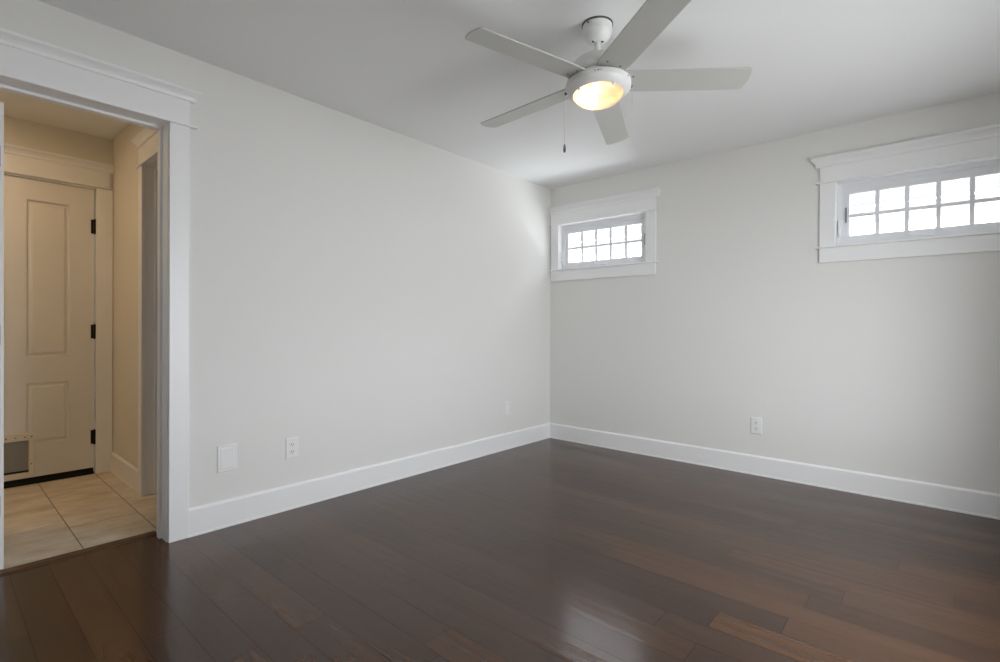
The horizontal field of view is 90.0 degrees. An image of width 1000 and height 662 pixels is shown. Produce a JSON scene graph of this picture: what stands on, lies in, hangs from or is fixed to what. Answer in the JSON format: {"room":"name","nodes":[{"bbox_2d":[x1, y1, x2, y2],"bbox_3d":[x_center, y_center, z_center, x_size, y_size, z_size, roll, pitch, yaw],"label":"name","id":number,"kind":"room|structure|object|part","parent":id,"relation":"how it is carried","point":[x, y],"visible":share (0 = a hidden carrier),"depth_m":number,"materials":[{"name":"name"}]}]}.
{"room":"empty bedroom","nodes":[
{"label":"empty bedroom","id":0,"kind":"room"},
{"bbox_2d":[4,115,112,441],"bbox_3d":[-3.087,-0.228,3.546,0.150,2.560,2.520,1,0,41],"label":"wall","id":1,"kind":"structure","parent":0,"point":[17,131],"depth_m":3.46,"materials":[{"name":"beige paint"}]},
{"bbox_2d":[4,175,95,485],"bbox_3d":[-3.213,-0.002,3.318,0.063,2.034,0.833,1,0,41],"label":"door","id":2,"kind":"structure","parent":1,"relation":"in","point":[50,228],"depth_m":3.43,"materials":[{"name":"white paint"}]},
{"bbox_3d":[-3.227,0.834,3.285,0.021,0.295,0.242,1,0,41],"label":"pet door","id":3,"kind":"part","parent":2,"relation":"part of","materials":[{"name":"beige plastic"}]},
{"bbox_2d":[4,143,114,488],"bbox_3d":[-3.232,-0.085,3.322,0.168,2.255,1.099,1,0,41],"label":"door frame","id":4,"kind":"structure","parent":1,"relation":"attached to","point":[22,162],"depth_m":3.62,"materials":[{"name":"white paint"}]},
{"bbox_3d":[-3.256,1.028,3.349,0.116,0.028,0.823,1,0,41],"label":"sill","id":5,"kind":"part","parent":4,"relation":"part of","materials":[{"name":"black metal"}]},
{"bbox_3d":[-3.180,-1.184,3.276,0.048,0.055,1.099,1,0,41],"label":"crown molding","id":6,"kind":"part","parent":4,"relation":"part of","materials":[{"name":"white paint"}]},
{"bbox_3d":[-2.888,0.001,3.648,0.019,2.064,0.096,1,0,41],"label":"casing","id":7,"kind":"part","parent":4,"relation":"part of","materials":[{"name":"white paint"}]},
{"bbox_2d":[112,124,144,467],"bbox_3d":[-2.231,-0.220,3.223,1.563,2.560,0.120,1,0,41],"label":"wall","id":8,"kind":"structure","parent":0,"point":[125,153],"depth_m":3.44,"materials":[{"name":"beige paint"}]},
{"bbox_2d":[110,451,137,493],"bbox_3d":[-2.588,0.965,3.443,0.758,0.143,0.019,1,0,41],"label":"baseboard","id":9,"kind":"structure","parent":8,"relation":"attached to","point":[123,470],"depth_m":3.41,"materials":[{"name":"white paint"}]},
{"bbox_2d":[0,0,550,507],"bbox_3d":[-1.209,-0.213,3.087,0.157,2.560,5.300,1,0,41],"label":"wall","id":10,"kind":"structure","parent":0,"point":[364,293],"depth_m":3.15,"materials":[{"name":"white paint"}]},
{"bbox_2d":[0,102,3,569],"bbox_3d":[-2.389,0.021,2.350,0.618,2.023,0.038,1,0,41],"label":"door","id":11,"kind":"structure","parent":10,"relation":"in","point":[1,103],"depth_m":2.17,"materials":[{"name":"white paint"}]},
{"bbox_2d":[0,27,201,575],"bbox_3d":[-2.176,-0.075,2.593,1.058,2.278,1.000,1,0,41],"label":"door frame","id":12,"kind":"structure","parent":10,"relation":"attached to","point":[30,67],"depth_m":2.49,"materials":[{"name":"white paint"}]},
{"bbox_3d":[-1.822,-1.182,2.215,0.048,0.055,0.896,1,0,41],"label":"crown molding","id":13,"kind":"part","parent":12,"relation":"part of","materials":[{"name":"white paint"}]},
{"bbox_3d":[-2.268,0.002,3.163,0.074,2.075,0.019,1,0,41],"label":"casing","id":14,"kind":"part","parent":12,"relation":"part of","materials":[{"name":"white paint"}]},
{"bbox_3d":[-2.015,-1.184,2.922,0.848,0.055,0.048,1,0,41],"label":"crown molding","id":15,"kind":"part","parent":12,"relation":"part of","materials":[{"name":"white paint"}]},
{"bbox_3d":[-1.607,0.011,2.501,0.019,2.075,0.087,1,0,41],"label":"casing","id":16,"kind":"part","parent":12,"relation":"part of","materials":[{"name":"white paint"}]},
{"bbox_2d":[217,443,236,472],"bbox_3d":[-1.463,0.681,2.682,0.009,0.142,0.098,1,0,41],"label":"blank plate","id":17,"kind":"object","parent":10,"relation":"attached to","point":[226,454],"visible":1,"depth_m":2.68,"materials":[{"name":"white plastic"}]},
{"bbox_3d":[-1.460,0.681,2.679,0.002,0.112,0.070,1,0,41],"label":"panel","id":18,"kind":"part","parent":17,"relation":"part of","materials":[{"name":"white plastic"}]},
{"bbox_2d":[285,437,297,458],"bbox_3d":[-1.227,0.691,2.952,0.009,0.122,0.076,1,0,41],"label":"electrical outlet","id":19,"kind":"object","parent":10,"relation":"attached to","point":[291,443],"visible":1,"depth_m":2.95,"materials":[{"name":"white plastic"}]},
{"bbox_2d":[188,423,549,537],"bbox_3d":[-0.545,0.976,3.729,0.019,0.143,3.160,1,0,41],"label":"baseboard","id":20,"kind":"structure","parent":10,"relation":"attached to","point":[222,514],"depth_m":3.19,"materials":[{"name":"white paint"}]},
{"bbox_2d":[504,401,509,415],"bbox_3d":[0.063,0.686,4.431,0.008,0.120,0.074,1,0,41],"label":"jack plate","id":21,"kind":"object","parent":10,"relation":"attached to","point":[506,404],"visible":1,"depth_m":4.43,"materials":[{"name":"white plastic"}]},
{"bbox_2d":[0,438,999,661],"bbox_3d":[-0.593,1.115,2.550,5.540,0.120,5.200,1,0,41],"label":"floor","id":22,"kind":"structure","parent":0,"point":[549,549],"depth_m":2.18,"materials":[{"name":"brown wood"}]},
{"bbox_2d":[0,0,999,188],"bbox_3d":[-0.501,-1.445,2.469,5.440,0.120,5.300,1,0,41],"label":"ceiling","id":23,"kind":"structure","parent":0,"point":[409,68],"depth_m":2.58,"materials":[{"name":"white paint"}]},
{"bbox_2d":[465,0,751,152],"bbox_3d":[0.401,-1.086,2.265,1.227,0.584,1.268,1,0,41],"label":"ceiling fan","id":24,"kind":"object","parent":23,"relation":"hanging from","point":[598,79],"visible":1,"depth_m":2.17,"materials":[{"name":"white metal"}]},
{"bbox_3d":[0.148,-1.100,2.474,0.571,0.055,0.128,1,0,39],"label":"blade","id":25,"kind":"part","parent":24,"relation":"part of","materials":[{"name":"white wood"}]},
{"bbox_3d":[0.126,-1.121,2.036,0.572,0.029,0.128,0,0,-33],"label":"blade","id":26,"kind":"part","parent":24,"relation":"part of","materials":[{"name":"white wood"}]},
{"bbox_3d":[0.397,-1.054,2.215,0.052,0.049,0.052,1,0,41],"label":"bulb","id":27,"kind":"part","parent":24,"relation":"part of","materials":[{"name":"white glass"}]},
{"bbox_3d":[0.417,-1.052,2.273,0.052,0.049,0.052,1,0,41],"label":"bulb","id":28,"kind":"part","parent":24,"relation":"part of","materials":[{"name":"white glass"}]},
{"bbox_3d":[0.572,-1.096,2.589,0.126,0.065,0.571,1,0,21],"label":"blade","id":29,"kind":"part","parent":24,"relation":"part of","materials":[{"name":"white wood"}]},
{"bbox_3d":[0.536,-1.131,1.880,0.127,0.054,0.572,0,0,-15],"label":"blade","id":30,"kind":"part","parent":24,"relation":"part of","materials":[{"name":"white wood"}]},
{"bbox_3d":[0.812,-1.116,2.221,0.572,0.039,0.126,0,0,3],"label":"blade","id":31,"kind":"part","parent":24,"relation":"part of","materials":[{"name":"white wood"}]},
{"bbox_2d":[549,92,999,493],"bbox_3d":[1.889,-0.197,3.801,3.570,2.560,0.150,1,0,41],"label":"wall","id":32,"kind":"structure","parent":0,"point":[890,367],"depth_m":3.55,"materials":[{"name":"white paint"}]},
{"bbox_2d":[548,187,661,281],"bbox_3d":[0.959,-0.837,4.581,1.130,0.714,0.198,1,0,41],"label":"window","id":33,"kind":"structure","parent":32,"relation":"in","point":[626,210],"depth_m":4.53,"materials":[{"name":"white paint"}]},
{"bbox_3d":[0.536,-0.807,4.870,0.090,0.432,0.019,1,0,41],"label":"casing","id":34,"kind":"part","parent":33,"relation":"part of","materials":[{"name":"white paint"}]},
{"bbox_3d":[0.605,-0.710,4.852,0.020,0.120,0.037,1,0,41],"label":"latch lever","id":35,"kind":"part","parent":33,"relation":"part of","materials":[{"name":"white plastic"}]},
{"bbox_3d":[0.923,-0.610,4.575,0.140,0.034,0.038,1,0,41],"label":"crank handle","id":36,"kind":"part","parent":33,"relation":"part of","materials":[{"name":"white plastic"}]},
{"bbox_3d":[0.965,-0.804,4.614,0.886,0.429,0.080,1,0,41],"label":"frame","id":37,"kind":"part","parent":33,"relation":"part of","materials":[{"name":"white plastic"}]},
{"bbox_3d":[0.962,-0.804,4.611,0.826,0.369,0.048,1,0,41],"label":"sash","id":38,"kind":"part","parent":33,"relation":"part of","materials":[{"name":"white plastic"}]},
{"bbox_2d":[569,226,640,261],"bbox_3d":[0.956,-0.788,4.604,0.754,0.297,0.018,1,0,41],"label":"grille","id":39,"kind":"object","parent":33,"relation":"attached to","point":[636,258],"depth_m":4.59,"materials":[{"name":"white wood"}]},
{"bbox_3d":[0.911,-1.161,4.522,1.130,0.066,0.048,1,0,41],"label":"crown molding","id":40,"kind":"part","parent":33,"relation":"part of","materials":[{"name":"white paint"}]},
{"bbox_3d":[1.274,-0.798,4.225,0.090,0.432,0.019,1,0,41],"label":"casing","id":41,"kind":"part","parent":33,"relation":"part of","materials":[{"name":"white paint"}]},
{"bbox_2d":[751,417,761,434],"bbox_3d":[1.892,0.699,3.693,0.076,0.122,0.009,1,0,41],"label":"electrical outlet","id":42,"kind":"object","parent":32,"relation":"attached to","point":[756,423],"visible":1,"depth_m":3.69,"materials":[{"name":"white plastic"}]},
{"bbox_2d":[550,423,999,519],"bbox_3d":[1.769,0.990,3.794,3.420,0.143,0.019,1,0,41],"label":"baseboard","id":43,"kind":"structure","parent":32,"relation":"attached to","point":[956,499],"depth_m":3.48,"materials":[{"name":"white paint"}]},
{"bbox_2d":[811,124,999,262],"bbox_3d":[2.634,-0.817,3.118,1.166,0.714,0.198,1,0,41],"label":"window","id":44,"kind":"structure","parent":32,"relation":"in","point":[971,154],"depth_m":3.13,"materials":[{"name":"white paint"}]},
{"bbox_3d":[2.225,-0.787,3.395,0.090,0.432,0.019,1,0,41],"label":"casing","id":45,"kind":"part","parent":44,"relation":"part of","materials":[{"name":"white paint"}]},
{"bbox_3d":[2.293,-0.690,3.378,0.020,0.120,0.037,1,0,41],"label":"latch lever","id":46,"kind":"part","parent":44,"relation":"part of","materials":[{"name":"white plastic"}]},
{"bbox_3d":[2.587,-1.141,3.060,1.166,0.066,0.048,1,0,41],"label":"crown molding","id":47,"kind":"part","parent":44,"relation":"part of","materials":[{"name":"white paint"}]},
{"bbox_3d":[2.653,-0.784,3.140,0.886,0.429,0.080,1,0,41],"label":"frame","id":48,"kind":"part","parent":44,"relation":"part of","materials":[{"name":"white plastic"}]},
{"bbox_3d":[2.612,-0.590,3.100,0.140,0.034,0.038,1,0,41],"label":"crank handle","id":49,"kind":"part","parent":44,"relation":"part of","materials":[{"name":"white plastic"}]},
{"bbox_3d":[2.651,-0.784,3.137,0.826,0.369,0.048,1,0,41],"label":"sash","id":50,"kind":"part","parent":44,"relation":"part of","materials":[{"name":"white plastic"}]},
{"bbox_2d":[849,177,999,232],"bbox_3d":[2.645,-0.768,3.130,0.754,0.297,0.018,1,0,41],"label":"grille","id":51,"kind":"object","parent":44,"relation":"attached to","point":[972,201],"depth_m":3.09,"materials":[{"name":"white wood"}]},
{"label":"outside","id":52,"kind":"structure","parent":0,"visible":0},
{"bbox_3d":[2.647,1.589,4.367,28.000,0.150,30.000,1,0,41],"label":"ground","id":53,"kind":"structure","parent":52,"visible":0},
{"bbox_2d":[571,175,999,262],"bbox_3d":[5.233,-0.852,8.056,21.600,4.720,4.040,1,0,41],"label":"sky","id":54,"kind":"structure","parent":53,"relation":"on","point":[985,187],"depth_m":5.99,"materials":[{"name":"white"}]}
]}

